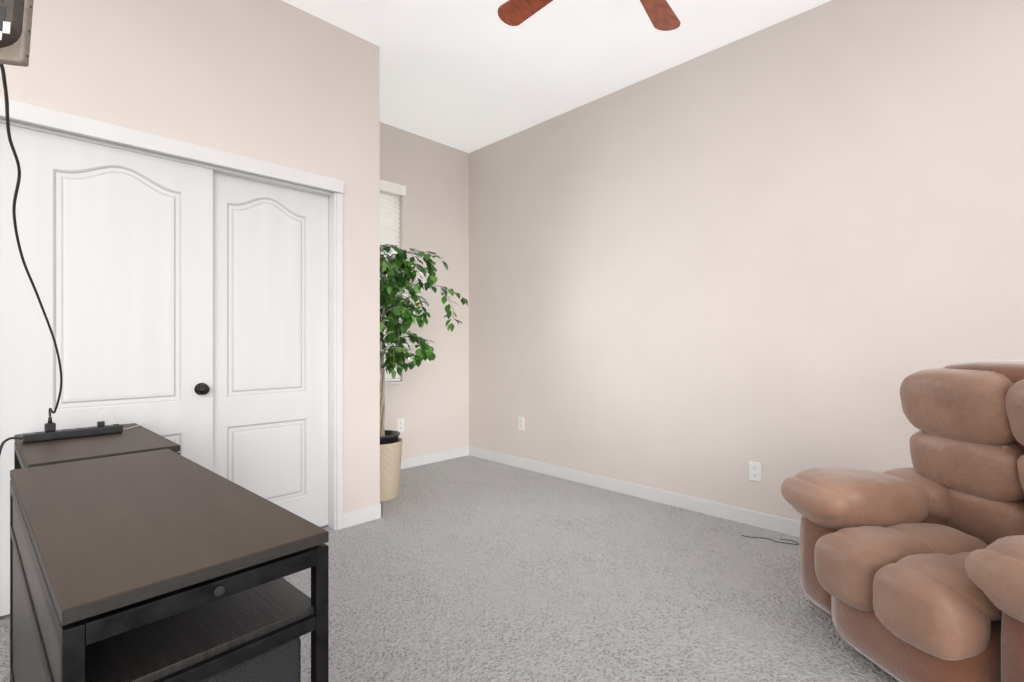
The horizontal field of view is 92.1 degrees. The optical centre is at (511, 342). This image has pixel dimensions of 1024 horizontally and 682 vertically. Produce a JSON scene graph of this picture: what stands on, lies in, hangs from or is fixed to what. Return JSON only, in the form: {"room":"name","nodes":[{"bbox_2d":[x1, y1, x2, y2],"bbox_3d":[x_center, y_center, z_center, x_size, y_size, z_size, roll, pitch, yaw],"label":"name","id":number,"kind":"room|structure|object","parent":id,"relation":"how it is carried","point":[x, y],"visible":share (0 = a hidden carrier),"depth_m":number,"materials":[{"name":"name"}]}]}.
{"room":"living room","nodes":[
{"label":"living room","id":0,"kind":"room"},
{"bbox_2d":[0,0,379,529],"bbox_3d":[-1.690,-0.390,2.411,2.260,3.020,0.120,0,0,-45],"label":"wall","id":1,"kind":"structure","parent":0,"point":[280,83],"depth_m":2.66,"materials":[{"name":"paint"}]},
{"bbox_2d":[0,123,212,615],"bbox_3d":[-1.799,0.098,2.247,0.778,2.015,0.094,0,0,-45],"label":"closet door","id":2,"kind":"structure","parent":1,"relation":"in","point":[116,244],"depth_m":2.22,"materials":[{"name":"white wood"}]},
{"bbox_2d":[0,97,343,529],"bbox_3d":[-1.764,0.072,2.319,1.985,2.095,0.146,0,0,-45],"label":"trim","id":3,"kind":"structure","parent":1,"relation":"attached to","point":[37,118],"depth_m":2.69,"materials":[{"name":"white wood"}]},
{"bbox_2d":[213,172,327,526],"bbox_3d":[-1.367,0.098,2.780,0.674,2.015,0.034,0,0,-45],"label":"closet door","id":4,"kind":"structure","parent":1,"relation":"in","point":[270,342],"depth_m":2.78,"materials":[{"name":"white wood"}]},
{"bbox_2d":[356,503,382,519],"bbox_3d":[-1.170,1.074,3.502,0.017,0.092,0.954,0,0,-45],"label":"baseboard","id":5,"kind":"structure","parent":1,"relation":"attached to","point":[374,511],"depth_m":3.12,"materials":[{"name":"white wood"}]},
{"bbox_2d":[380,122,468,458],"bbox_3d":[-1.064,-0.390,4.395,1.670,3.020,0.120,0,0,-45],"label":"wall","id":6,"kind":"structure","parent":0,"point":[427,401],"depth_m":4.64,"materials":[{"name":"paint"}]},
{"bbox_2d":[380,194,403,384],"bbox_3d":[-1.235,-0.507,4.205,0.660,1.745,0.117,0,0,-45],"label":"window","id":7,"kind":"structure","parent":6,"relation":"in","point":[394,382],"depth_m":4.36,"materials":[{"name":"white glass"}]},
{"bbox_2d":[380,180,405,381],"bbox_3d":[-1.213,-0.528,4.183,0.680,1.733,0.090,0,0,-45],"label":"window blinds","id":8,"kind":"object","parent":7,"relation":"attached to","point":[393,191],"visible":0.25,"depth_m":4.34,"materials":[{"name":"white plastic"}]},
{"bbox_2d":[397,418,403,431],"bbox_3d":[-0.987,0.730,4.381,0.072,0.116,0.010,0,0,-45],"label":"electrical outlet","id":9,"kind":"object","parent":6,"relation":"attached to","point":[400,425],"visible":0.92,"depth_m":4.37,"materials":[{"name":"white plastic"}]},
{"bbox_2d":[401,446,466,468],"bbox_3d":[-0.984,1.074,4.378,1.520,0.092,0.017,0,0,-45],"label":"baseboard","id":10,"kind":"structure","parent":6,"relation":"attached to","point":[424,459],"depth_m":4.62,"materials":[{"name":"white wood"}]},
{"bbox_2d":[0,455,899,681],"bbox_3d":[-0.117,1.150,1.934,4.050,0.060,4.940,0,0,-45],"label":"floor","id":11,"kind":"structure","parent":0,"point":[468,568],"depth_m":2.21,"materials":[{"name":"grey carpet"}]},
{"bbox_2d":[14,423,179,468],"bbox_3d":[-1.577,0.742,1.863,0.725,0.756,0.394,0,0,42],"label":"desk","id":12,"kind":"object","parent":11,"relation":"on","point":[138,439],"visible":0.29,"depth_m":1.74,"materials":[{"name":"brown wood"}]},
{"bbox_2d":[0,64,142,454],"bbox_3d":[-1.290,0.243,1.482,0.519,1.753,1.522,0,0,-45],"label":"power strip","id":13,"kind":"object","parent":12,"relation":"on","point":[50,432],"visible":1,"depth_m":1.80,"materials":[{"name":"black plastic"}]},
{"bbox_2d":[10,449,328,681],"bbox_3d":[-0.895,0.742,1.188,1.120,0.756,0.389,0,0,42],"label":"desk","id":14,"kind":"object","parent":11,"relation":"on","point":[166,565],"visible":1,"depth_m":0.91,"materials":[{"name":"brown wood"}]},
{"bbox_2d":[380,244,467,501],"bbox_3d":[-0.816,0.102,3.694,0.782,2.029,0.839,0,0,-45],"label":"plant","id":15,"kind":"object","parent":11,"relation":"on","point":[393,282],"visible":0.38,"depth_m":3.55,"materials":[{"name":"green plant"}]},
{"bbox_2d":[742,535,798,544],"bbox_3d":[1.472,1.116,2.815,0.122,0.003,0.277,0,0,-45],"label":"cord","id":16,"kind":"object","parent":11,"relation":"on","point":[776,541],"visible":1,"depth_m":2.79,"materials":[{"name":"plastic"}]},
{"bbox_2d":[781,360,1023,681],"bbox_3d":[1.609,0.591,1.683,0.950,1.058,1.078,0,0,-9],"label":"recliner","id":17,"kind":"object","parent":11,"relation":"on","point":[915,573],"visible":1,"depth_m":1.73,"materials":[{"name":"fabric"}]},
{"bbox_2d":[282,0,830,152],"bbox_3d":[-0.117,-1.950,1.934,4.050,0.100,4.940,0,0,-45],"label":"ceiling","id":18,"kind":"structure","parent":0,"point":[468,76],"depth_m":3.21,"materials":[{"name":"paint"}]},
{"bbox_2d":[497,0,680,30],"bbox_3d":[0.423,-1.673,1.997,0.992,0.453,1.027,0,0,-5],"label":"fan","id":19,"kind":"object","parent":18,"relation":"hanging from","point":[661,14],"visible":1,"depth_m":2.39,"materials":[{"name":"brown wood"}]},
{"bbox_2d":[469,0,1023,520],"bbox_3d":[1.273,-0.390,3.323,0.120,3.020,4.940,0,0,-45],"label":"wall","id":20,"kind":"structure","parent":0,"point":[781,252],"depth_m":3.01,"materials":[{"name":"paint"}]},
{"bbox_2d":[518,417,523,429],"bbox_3d":[0.082,0.720,4.423,0.072,0.116,0.010,0,0,45],"label":"electrical outlet","id":21,"kind":"object","parent":20,"relation":"attached to","point":[520,423],"visible":1,"depth_m":4.42,"materials":[{"name":"white plastic"}]},
{"bbox_2d":[467,446,800,537],"bbox_3d":[1.225,1.074,3.275,0.017,0.092,4.700,0,0,-45],"label":"baseboard","id":22,"kind":"structure","parent":20,"relation":"attached to","point":[791,527],"depth_m":3.48,"materials":[{"name":"white wood"}]},
{"bbox_2d":[749,461,760,481],"bbox_3d":[1.485,0.785,3.019,0.072,0.116,0.010,0,0,45],"label":"electrical outlet","id":23,"kind":"object","parent":20,"relation":"attached to","point":[754,471],"visible":1,"depth_m":3.02,"materials":[{"name":"white plastic"}]},
{"bbox_3d":[-1.506,-0.390,0.544,0.120,3.020,4.940,0,0,-45],"label":"wall","id":24,"kind":"structure","parent":0,"visible":0},
{"bbox_2d":[0,0,33,66],"bbox_3d":[-1.373,-0.789,0.877,0.792,0.420,0.334,0,-6,-15],"label":"tv","id":25,"kind":"object","parent":24,"relation":"attached to","point":[15,26],"visible":1,"depth_m":1.01,"materials":[{"name":"plastic"}]}
]}

